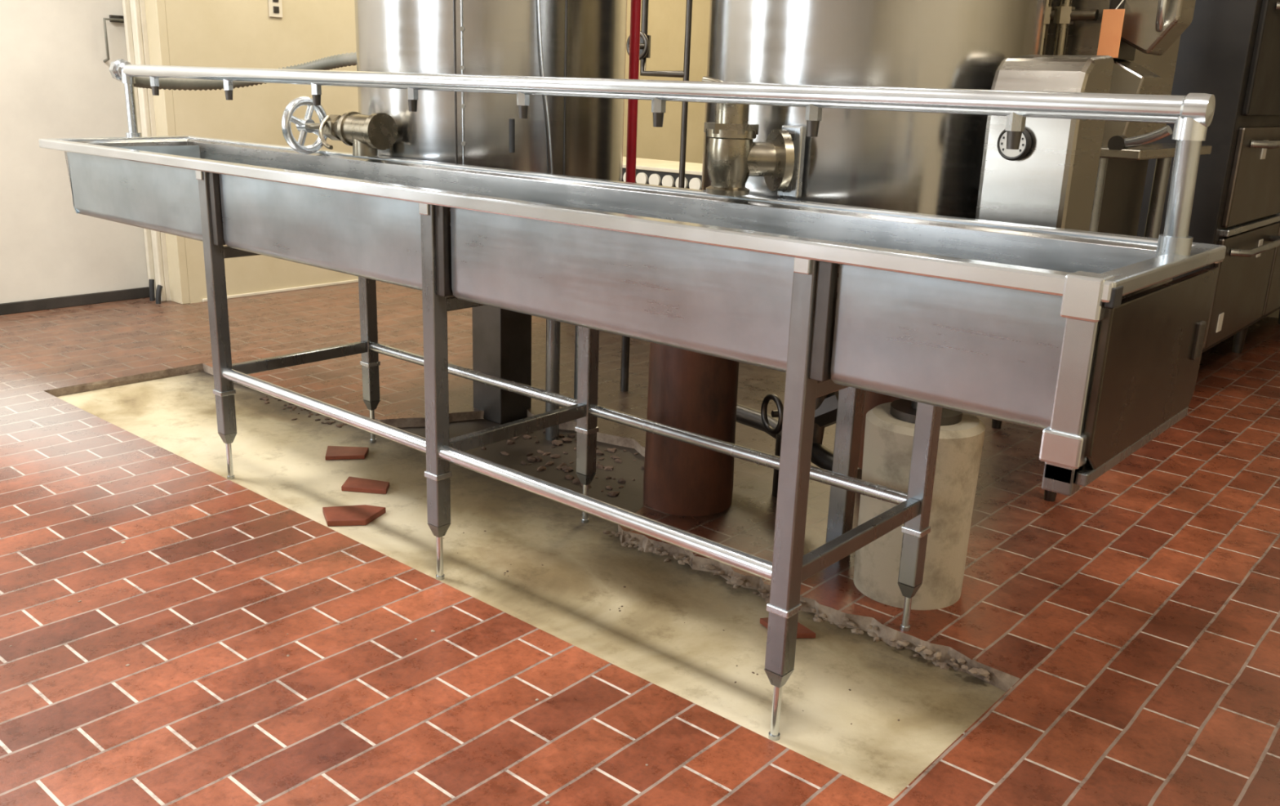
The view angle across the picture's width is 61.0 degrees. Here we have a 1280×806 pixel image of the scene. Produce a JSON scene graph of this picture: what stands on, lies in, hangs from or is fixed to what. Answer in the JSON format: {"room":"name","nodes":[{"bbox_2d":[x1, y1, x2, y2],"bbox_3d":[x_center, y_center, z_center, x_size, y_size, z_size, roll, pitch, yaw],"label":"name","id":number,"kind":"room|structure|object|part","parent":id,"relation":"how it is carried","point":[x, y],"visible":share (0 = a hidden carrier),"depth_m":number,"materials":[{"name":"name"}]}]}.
{"room":"commercial kitchen","nodes":[
{"label":"commercial kitchen","id":0,"kind":"room"},
{"bbox_2d":[0,0,148,303],"bbox_3d":[-3.886,-1.462,3.264,0.150,2.900,4.590,15,21,38],"label":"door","id":1,"kind":"structure","parent":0,"point":[55,82],"depth_m":4.82,"materials":[{"name":"white paint"}]},
{"bbox_2d":[0,286,149,315],"bbox_3d":[-3.838,-0.115,3.636,0.015,0.050,4.485,15,21,38],"label":"baseboard","id":2,"kind":"structure","parent":1,"relation":"attached to","point":[10,308],"depth_m":5.00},
{"bbox_2d":[102,14,124,62],"bbox_3d":[-2.365,-1.642,4.900,0.047,0.206,0.116,15,21,38],"label":"handle","id":3,"kind":"object","parent":1,"relation":"attached to","point":[118,19],"visible":0.94,"depth_m":4.87,"materials":[{"name":"metal"}]},
{"bbox_3d":[-2.358,-1.733,4.902,0.015,0.030,0.070,15,21,38],"label":"plate","id":4,"kind":"part","parent":3,"relation":"part of","materials":[{"name":"metal"}]},
{"bbox_2d":[121,0,170,302],"bbox_3d":[-2.271,-1.593,4.929,0.150,2.270,0.080,15,21,38],"label":"door frame","id":5,"kind":"structure","parent":1,"relation":"attached to","point":[134,4],"depth_m":4.94,"materials":[{"name":"paint"}]},
{"bbox_2d":[164,0,710,303],"bbox_3d":[-0.892,-2.275,6.423,0.420,2.900,4.160,15,21,38],"label":"wall","id":6,"kind":"structure","parent":0,"point":[232,33],"depth_m":5.32,"materials":[{"name":"paint"}]},
{"bbox_2d":[144,0,190,304],"bbox_3d":[-2.156,-1.571,4.867,0.110,2.270,0.040,15,21,38],"label":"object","id":7,"kind":"object","parent":6,"relation":"attached to","point":[155,10],"visible":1,"depth_m":4.91,"materials":[{"name":"beige paint"}]},
{"bbox_2d":[268,0,282,17],"bbox_3d":[-1.736,-1.899,5.171,0.012,0.120,0.070,15,21,38],"label":"wall outlet","id":8,"kind":"object","parent":6,"relation":"attached to","point":[275,6],"visible":1,"depth_m":5.17,"materials":[{"name":"paint"}]},
{"bbox_2d":[273,6,279,13],"bbox_3d":[-1.734,-1.875,5.176,0.004,0.030,0.030,15,21,38],"label":"socket","id":9,"kind":"object","parent":8,"relation":"attached to","point":[276,9],"depth_m":5.17,"materials":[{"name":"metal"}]},
{"bbox_2d":[202,279,358,302],"bbox_3d":[-0.822,-0.861,6.631,0.010,0.015,3.900,15,21,38],"label":"baseboard","id":10,"kind":"structure","parent":6,"relation":"attached to","point":[354,280],"depth_m":5.53,"materials":[{"name":"paint"}]},
{"bbox_2d":[639,0,692,80],"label":"pipe","id":11,"kind":"object","parent":6,"relation":"on","point":[645,47],"depth_m":4.96,"materials":[{"name":"metal"}]},
{"bbox_2d":[678,101,688,187],"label":"pipe","id":12,"kind":"object","parent":6,"relation":"on","point":[684,104],"depth_m":5.01,"materials":[{"name":"metal"}]},
{"bbox_2d":[0,280,1279,805],"bbox_3d":[-0.080,0.176,3.168,6.800,0.001,8.800,15,21,38],"label":"floor","id":13,"kind":"structure","parent":0,"point":[1135,611],"depth_m":2.21,"materials":[{"name":"tile"}]},
{"bbox_2d":[148,279,155,301],"bbox_3d":[-2.332,-0.541,5.188,0.024,0.103,0.038,1,16,-5],"label":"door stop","id":14,"kind":"object","parent":13,"relation":"on","point":[151,282],"visible":1,"depth_m":5.18,"materials":[{"name":"black metal"}]},
{"bbox_2d":[155,284,162,303],"bbox_3d":[-2.275,-0.515,5.136,0.024,0.087,0.044,6,17,13],"label":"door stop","id":15,"kind":"object","parent":13,"relation":"on","point":[158,291],"visible":1,"depth_m":5.12,"materials":[{"name":"black metal"}]},
{"bbox_2d":[8,424,648,804],"bbox_3d":[-0.774,0.493,1.987,3.811,0.004,0.787,15,21,38],"label":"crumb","id":16,"kind":"object","parent":13,"relation":"on","point":[122,542],"visible":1,"depth_m":2.05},
{"bbox_2d":[57,371,1006,798],"bbox_3d":[-0.466,0.210,3.111,3.500,0.001,1.400,15,21,38],"label":"pit","id":17,"kind":"object","parent":13,"relation":"in","point":[282,460],"visible":0.33,"depth_m":2.49,"materials":[{"name":"concrete"}]},
{"bbox_2d":[259,395,347,427],"bbox_3d":[-1.163,0.025,3.652,0.504,0.010,0.123,15,21,38],"label":"rubble","id":18,"kind":"object","parent":17,"relation":"on","point":[264,398],"visible":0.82,"depth_m":3.66,"materials":[{"name":"concrete"}]},
{"bbox_2d":[324,445,368,459],"bbox_3d":[-0.877,0.148,3.253,0.122,0.012,0.100,-1,16,-11],"label":"tile","id":19,"kind":"object","parent":17,"relation":"on","point":[333,452],"depth_m":3.23,"materials":[{"name":"red tile"}]},
{"bbox_2d":[322,504,386,525],"bbox_3d":[-0.732,0.288,2.781,0.158,0.015,0.107,-2,17,-14],"label":"tile","id":20,"kind":"object","parent":17,"relation":"on","point":[360,514],"depth_m":2.77,"materials":[{"name":"red tile"}]},
{"bbox_2d":[341,476,389,493],"bbox_3d":[-0.752,0.227,2.994,0.136,0.013,0.080,4,16,6],"label":"tile","id":21,"kind":"object","parent":17,"relation":"on","point":[352,483],"depth_m":2.97,"materials":[{"name":"red tile"}]},
{"bbox_2d":[354,0,626,440],"bbox_3d":[-0.459,-0.785,3.399,0.850,1.750,0.850,15,21,38],"label":"kettle","id":22,"kind":"object","parent":17,"relation":"on","point":[564,135],"visible":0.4,"depth_m":3.02,"materials":[{"name":"metal"}]},
{"bbox_3d":[-0.458,-0.224,3.605,0.140,0.560,0.140,15,21,38],"label":"support post","id":23,"kind":"part","parent":22,"relation":"part of","materials":[{"name":"metal"}]},
{"bbox_2d":[43,363,1019,691],"bbox_3d":[-0.466,0.202,3.090,3.213,0.032,1.073,15,21,38],"label":"pit edge","id":24,"kind":"object","parent":17,"relation":"on","point":[1004,681],"visible":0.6,"depth_m":2.55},
{"bbox_2d":[481,429,644,496],"bbox_3d":[-0.196,0.160,3.295,0.718,0.015,0.335,15,21,38],"label":"rubble pile","id":25,"kind":"object","parent":17,"relation":"on","point":[566,468],"visible":0.48,"depth_m":3.26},
{"bbox_2d":[38,58,1226,740],"bbox_3d":[-0.513,-0.243,2.657,3.348,1.119,0.548,15,21,38],"label":"sink","id":26,"kind":"object","parent":17,"relation":"on","point":[1088,340],"visible":1,"depth_m":1.95,"materials":[{"name":"metal"}]},
{"bbox_3d":[-1.682,-0.986,3.585,0.029,0.213,0.029,15,21,38],"label":"pipe post","id":27,"kind":"part","parent":26,"relation":"part of","materials":[{"name":"metal"}]},
{"bbox_3d":[-1.615,-0.726,3.507,0.025,0.198,0.426,15,21,38],"label":"panel","id":28,"kind":"part","parent":26,"relation":"part of","materials":[{"name":"metal"}]},
{"bbox_3d":[-1.437,-0.603,3.110,0.830,0.202,0.030,15,21,38],"label":"panel","id":29,"kind":"part","parent":26,"relation":"part of","materials":[{"name":"metal"}]},
{"bbox_3d":[-1.125,-0.262,2.893,0.038,0.715,0.038,15,21,38],"label":"leg","id":30,"kind":"part","parent":26,"relation":"part of","materials":[{"name":"metal"}]},
{"bbox_3d":[-1.140,0.149,3.012,0.015,0.121,0.015,15,21,38],"label":"foot rod","id":31,"kind":"part","parent":26,"relation":"part of","materials":[{"name":"metal"}]},
{"bbox_2d":[133,52,356,90],"bbox_3d":[-1.203,-1.191,3.860,1.148,0.183,0.470,0,16,-5],"label":"corrugated hose","id":32,"kind":"object","parent":26,"relation":"attached to","point":[335,61],"visible":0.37,"depth_m":3.96,"materials":[{"name":"white plastic"}]},
{"bbox_3d":[-0.976,-0.128,3.119,0.024,0.032,0.440,15,21,38],"label":"cross rail","id":33,"kind":"part","parent":26,"relation":"part of","materials":[{"name":"metal"}]},
{"bbox_3d":[-0.751,-0.416,2.546,0.837,0.202,0.030,15,21,38],"label":"panel","id":34,"kind":"part","parent":26,"relation":"part of","materials":[{"name":"metal"}]},
{"bbox_3d":[-0.787,0.009,2.663,0.874,0.031,0.031,15,21,38],"label":"rail","id":35,"kind":"part","parent":26,"relation":"part of","materials":[{"name":"metal"}]},
{"bbox_2d":[281,96,397,156],"bbox_3d":[-0.856,-0.783,3.094,0.366,0.166,0.177,15,21,38],"label":"valve","id":36,"kind":"object","parent":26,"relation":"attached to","point":[366,134],"visible":0.99,"depth_m":3.05,"materials":[{"name":"metal"}]},
{"bbox_3d":[-0.900,-0.796,3.135,0.201,0.018,0.018,13,19,33],"label":"stem","id":37,"kind":"part","parent":36,"relation":"part of","materials":[{"name":"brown metal"}]},
{"bbox_3d":[-0.891,-0.766,3.072,0.035,0.090,0.103,-3,17,-18],"label":"lever","id":38,"kind":"part","parent":36,"relation":"part of","materials":[{"name":"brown metal"}]},
{"bbox_3d":[-0.774,-0.731,3.053,0.068,0.070,0.068,15,21,38],"label":"outlet spout","id":39,"kind":"part","parent":36,"relation":"part of","materials":[{"name":"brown metal"}]},
{"bbox_3d":[-0.817,-0.281,3.263,0.038,0.565,0.038,15,21,38],"label":"leg","id":40,"kind":"part","parent":26,"relation":"part of","materials":[{"name":"metal"}]},
{"bbox_3d":[-0.829,0.058,3.361,0.015,0.121,0.015,15,21,38],"label":"foot rod","id":41,"kind":"part","parent":26,"relation":"part of","materials":[{"name":"metal"}]},
{"bbox_3d":[-0.437,-0.075,2.328,0.038,0.715,0.038,15,21,38],"label":"leg","id":42,"kind":"part","parent":26,"relation":"part of","materials":[{"name":"metal"}]},
{"bbox_3d":[-0.452,0.336,2.447,0.015,0.121,0.015,15,21,38],"label":"foot rod","id":43,"kind":"part","parent":26,"relation":"part of","materials":[{"name":"metal"}]},
{"bbox_3d":[-0.476,-0.081,3.011,0.874,0.029,0.029,15,21,38],"label":"rail","id":44,"kind":"part","parent":26,"relation":"part of","materials":[{"name":"metal"}]},
{"bbox_3d":[-0.288,0.059,2.554,0.024,0.032,0.440,15,21,38],"label":"cross rail","id":45,"kind":"part","parent":26,"relation":"part of","materials":[{"name":"metal"}]},
{"bbox_3d":[-0.140,0.246,2.796,0.015,0.121,0.015,15,21,38],"label":"foot rod","id":46,"kind":"part","parent":26,"relation":"part of","materials":[{"name":"metal"}]},
{"bbox_3d":[-0.129,-0.093,2.697,0.038,0.565,0.038,15,21,38],"label":"leg","id":47,"kind":"part","parent":26,"relation":"part of","materials":[{"name":"metal"}]},
{"bbox_3d":[-0.099,0.197,2.098,0.874,0.031,0.031,15,21,38],"label":"rail","id":48,"kind":"part","parent":26,"relation":"part of","materials":[{"name":"metal"}]},
{"bbox_2d":[64,138,1172,377],"bbox_3d":[-0.494,-0.431,2.591,3.272,0.212,0.511,15,21,38],"label":"basin","id":49,"kind":"object","parent":26,"relation":"in","point":[527,242],"depth_m":2.02,"materials":[{"name":"metal"}]},
{"bbox_3d":[-0.062,-0.228,1.981,0.835,0.202,0.030,15,21,38],"label":"panel","id":50,"kind":"part","parent":26,"relation":"part of","materials":[{"name":"metal"}]},
{"bbox_3d":[0.212,0.107,2.446,0.874,0.029,0.029,15,21,38],"label":"rail","id":51,"kind":"part","parent":26,"relation":"part of","materials":[{"name":"metal"}]},
{"bbox_3d":[0.237,0.524,1.882,0.015,0.121,0.015,15,21,38],"label":"foot rod","id":52,"kind":"part","parent":26,"relation":"part of","materials":[{"name":"metal"}]},
{"bbox_3d":[0.251,0.113,1.763,0.038,0.715,0.038,15,21,38],"label":"leg","id":53,"kind":"part","parent":26,"relation":"part of","materials":[{"name":"metal"}]},
{"bbox_3d":[0.400,0.247,1.989,0.024,0.032,0.440,15,21,38],"label":"cross rail","id":54,"kind":"part","parent":26,"relation":"part of","materials":[{"name":"metal"}]},
{"bbox_3d":[0.548,0.419,2.226,0.015,0.091,0.015,15,21,38],"label":"foot rod","id":55,"kind":"part","parent":26,"relation":"part of","materials":[{"name":"metal"}]},
{"bbox_3d":[0.559,0.094,2.132,0.038,0.565,0.038,15,21,38],"label":"leg","id":56,"kind":"part","parent":26,"relation":"part of","materials":[{"name":"metal"}]},
{"bbox_3d":[0.445,-0.090,1.564,0.360,0.202,0.030,15,21,38],"label":"panel","id":57,"kind":"part","parent":26,"relation":"part of","materials":[{"name":"metal"}]},
{"bbox_3d":[0.568,-0.013,1.417,0.040,0.240,0.036,15,21,38],"label":"corner post","id":58,"kind":"part","parent":26,"relation":"part of","materials":[{"name":"metal"}]},
{"bbox_3d":[0.749,-0.061,1.578,0.014,0.225,0.505,15,21,38],"label":"panel","id":59,"kind":"part","parent":26,"relation":"part of","materials":[{"name":"metal"}]},
{"bbox_3d":[0.786,-0.317,1.571,0.033,0.216,0.053,15,21,38],"label":"pipe post","id":60,"kind":"part","parent":26,"relation":"part of","materials":[{"name":"metal"}]},
{"bbox_2d":[443,530,899,724],"bbox_3d":[-0.037,0.444,2.354,1.305,0.004,0.164,15,21,38],"label":"crumbs","id":61,"kind":"object","parent":17,"relation":"on","point":[484,531],"visible":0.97,"depth_m":2.34,"materials":[{"name":"brown"}]},
{"bbox_2d":[760,617,815,638],"bbox_3d":[0.309,0.472,2.276,0.068,0.012,0.105,-7,18,-28],"label":"tile","id":62,"kind":"object","parent":17,"relation":"on","point":[802,632],"depth_m":2.25,"materials":[{"name":"red tile"}]},
{"bbox_2d":[602,530,990,681],"bbox_3d":[0.299,0.425,2.414,1.016,0.029,0.060,15,21,38],"label":"rubble edge","id":63,"kind":"object","parent":17,"relation":"on","point":[739,580],"visible":0.88,"depth_m":2.32,"materials":[{"name":"concrete"}]},
{"bbox_2d":[620,0,640,391],"bbox_3d":[-0.010,-1.419,3.538,0.034,2.860,0.034,15,21,38],"label":"pipe","id":64,"kind":"object","parent":13,"relation":"on","point":[635,9],"visible":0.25,"depth_m":3.66,"materials":[{"name":"metal"}]},
{"bbox_2d":[621,156,702,190],"bbox_3d":[0.207,-0.966,5.956,1.300,0.660,0.505,15,21,38],"label":"radiator","id":65,"kind":"object","parent":13,"relation":"on","point":[648,171],"visible":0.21,"depth_m":5.68,"materials":[{"name":"paint"}]},
{"bbox_2d":[643,342,738,515],"bbox_3d":[0.138,-0.044,2.821,0.240,0.690,0.240,15,21,38],"label":"pedestal","id":66,"kind":"object","parent":13,"relation":"on","point":[695,392],"visible":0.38,"depth_m":2.76,"materials":[{"name":"metal"}]},
{"bbox_2d":[736,386,865,542],"bbox_3d":[0.384,0.002,2.887,0.209,0.520,0.820,-5,18,-23],"label":"stand","id":67,"kind":"object","parent":13,"relation":"on","point":[844,407],"visible":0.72,"depth_m":2.56,"materials":[{"name":"metal"}]},
{"bbox_3d":[0.392,0.025,2.775,0.117,0.018,0.018,-3,17,-18],"label":"trap stem","id":68,"kind":"part","parent":67,"relation":"part of","materials":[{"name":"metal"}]},
{"bbox_3d":[0.482,0.109,2.530,0.045,0.520,0.045,15,21,38],"label":"drip post","id":69,"kind":"part","parent":67,"relation":"part of","materials":[{"name":"metal"}]},
{"bbox_2d":[857,390,899,469],"bbox_3d":[0.734,-0.062,2.953,0.240,0.690,0.240,15,21,38],"label":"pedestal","id":70,"kind":"object","parent":13,"relation":"on","point":[872,399],"visible":0.02,"depth_m":2.94,"materials":[{"name":"metal"}]},
{"bbox_2d":[853,398,985,609],"bbox_3d":[0.609,0.108,2.351,0.249,0.690,0.249,15,21,38],"label":"pedestal","id":71,"kind":"object","parent":13,"relation":"on","point":[889,431],"visible":0.61,"depth_m":2.29,"materials":[{"name":"concrete"}]},
{"bbox_2d":[701,0,1046,218],"bbox_3d":[0.525,-0.748,2.511,0.780,1.260,0.780,15,21,38],"label":"kettle","id":72,"kind":"object","parent":71,"relation":"on","point":[931,163],"visible":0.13,"depth_m":2.20,"materials":[{"name":"metal"}]},
{"bbox_2d":[702,75,806,198],"bbox_3d":[0.228,-0.544,2.229,0.220,0.236,0.119,6,17,12],"label":"pipe fitting","id":73,"kind":"object","parent":72,"relation":"attached to","point":[733,156],"visible":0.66,"depth_m":2.21,"materials":[{"name":"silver metal"}]},
{"bbox_3d":[0.162,-0.648,2.221,0.076,0.037,0.018,12,19,31],"label":"lever","id":74,"kind":"part","parent":73,"relation":"part of","materials":[{"name":"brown metal"}]},
{"bbox_3d":[0.313,-0.497,2.240,0.050,0.145,0.020,15,21,38],"label":"flange plate","id":75,"kind":"part","parent":73,"relation":"part of","materials":[{"name":"metal"}]},
{"bbox_2d":[975,54,1113,231],"bbox_3d":[0.780,-0.380,2.198,0.217,0.624,0.175,15,21,38],"label":"control console","id":76,"kind":"object","parent":72,"relation":"attached to","point":[1053,184],"visible":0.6,"depth_m":2.09,"materials":[{"name":"metal"}]},
{"bbox_2d":[996,128,1031,160],"bbox_3d":[0.721,-0.507,2.090,0.066,0.079,0.022,15,21,38],"label":"pressure gauge","id":77,"kind":"object","parent":76,"relation":"attached to","point":[1025,143],"visible":0.68,"depth_m":2.09,"materials":[{"name":"white metal"}]},
{"bbox_2d":[991,0,1211,501],"bbox_3d":[1.217,-0.664,3.039,0.656,1.770,0.674,15,21,38],"label":"steamer","id":78,"kind":"object","parent":13,"relation":"on","point":[1145,64],"visible":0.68,"depth_m":2.71,"materials":[{"name":"metal"}]},
{"bbox_3d":[1.147,-0.213,2.859,0.040,0.860,0.040,15,21,38],"label":"leg","id":79,"kind":"part","parent":78,"relation":"part of","materials":[{"name":"metal"}]},
{"bbox_2d":[1097,0,1124,57],"bbox_3d":[1.145,-0.903,2.611,0.050,0.141,0.066,15,21,38],"label":"tag","id":80,"kind":"object","parent":78,"relation":"hanging from","point":[1112,22],"visible":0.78,"depth_m":2.59,"materials":[{"name":"paper"}]},
{"bbox_3d":[1.181,-0.639,2.678,0.040,0.040,0.040,15,21,38],"label":"lever knob","id":81,"kind":"part","parent":78,"relation":"part of","materials":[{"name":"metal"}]},
{"bbox_3d":[1.234,-0.748,2.739,0.099,0.236,0.160,15,21,38],"label":"panel","id":82,"kind":"part","parent":78,"relation":"part of","materials":[{"name":"metal"}]},
{"bbox_3d":[1.218,-0.641,2.622,0.025,0.062,0.131,-9,20,-34],"label":"door lever","id":83,"kind":"part","parent":78,"relation":"part of","materials":[{"name":"metal"}]},
{"bbox_2d":[1099,142,1211,159],"bbox_3d":[1.217,-0.719,3.041,0.550,0.025,0.650,15,21,38],"label":"shelf","id":84,"kind":"object","parent":78,"relation":"attached to","point":[1109,150],"depth_m":2.69,"materials":[{"name":"metal"}]},
{"bbox_3d":[1.507,-0.318,3.262,0.040,0.860,0.040,15,21,38],"label":"leg","id":85,"kind":"part","parent":78,"relation":"part of","materials":[{"name":"metal"}]},
{"bbox_3d":[1.256,-1.052,2.599,0.140,0.417,0.120,15,21,38],"label":"tilted door","id":86,"kind":"part","parent":78,"relation":"part of","materials":[{"name":"metal"}]},
{"bbox_3d":[1.225,-0.942,2.542,0.018,0.137,0.052,10,18,25],"label":"handle","id":87,"kind":"part","parent":78,"relation":"part of","materials":[{"name":"metal"}]},
{"bbox_2d":[1136,0,1279,353],"bbox_3d":[2.502,-1.238,4.811,0.882,1.970,1.980,15,21,38],"label":"oven","id":88,"kind":"object","parent":13,"relation":"on","point":[1229,51],"visible":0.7,"depth_m":3.98,"materials":[{"name":"metal"}]},
{"bbox_3d":[2.691,-0.301,4.871,0.056,0.150,0.056,15,21,38],"label":"leg","id":89,"kind":"part","parent":88,"relation":"part of","materials":[{"name":"metal"}]},
{"bbox_3d":[2.445,-0.494,4.413,0.027,0.420,0.920,15,21,38],"label":"door","id":90,"kind":"part","parent":88,"relation":"part of","materials":[{"name":"silver metal"}]},
{"bbox_3d":[2.459,-0.907,4.293,0.027,0.360,0.920,15,21,38],"label":"door","id":91,"kind":"part","parent":88,"relation":"part of","materials":[{"name":"silver metal"}]},
{"bbox_3d":[2.484,-0.629,4.343,0.078,0.027,0.705,15,21,38],"label":"handle","id":92,"kind":"part","parent":88,"relation":"part of","materials":[{"name":"metal"}]},
{"bbox_3d":[2.474,-1.329,4.171,0.027,0.440,0.920,15,21,38],"label":"door","id":93,"kind":"part","parent":88,"relation":"part of","materials":[{"name":"silver metal"}]},
{"bbox_3d":[2.497,-1.013,4.232,0.078,0.027,0.705,15,21,38],"label":"handle","id":94,"kind":"part","parent":88,"relation":"part of","materials":[{"name":"metal"}]},
{"bbox_3d":[3.082,-0.679,5.127,0.027,0.420,0.930,15,21,38],"label":"door","id":95,"kind":"part","parent":88,"relation":"part of","materials":[{"name":"silver metal"}]},
{"bbox_3d":[2.513,-1.474,4.099,0.078,0.027,0.705,15,21,38],"label":"handle","id":96,"kind":"part","parent":88,"relation":"part of","materials":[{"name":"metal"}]},
{"bbox_3d":[3.299,-0.477,5.552,0.056,0.150,0.056,15,21,38],"label":"leg","id":97,"kind":"part","parent":88,"relation":"part of","materials":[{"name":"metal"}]},
{"bbox_2d":[1266,308,1279,317],"bbox_3d":[2.971,-1.960,5.795,6.330,2.900,0.150,15,21,38],"label":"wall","id":98,"kind":"structure","parent":0,"point":[1275,314],"depth_m":5.74,"materials":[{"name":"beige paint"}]}
]}

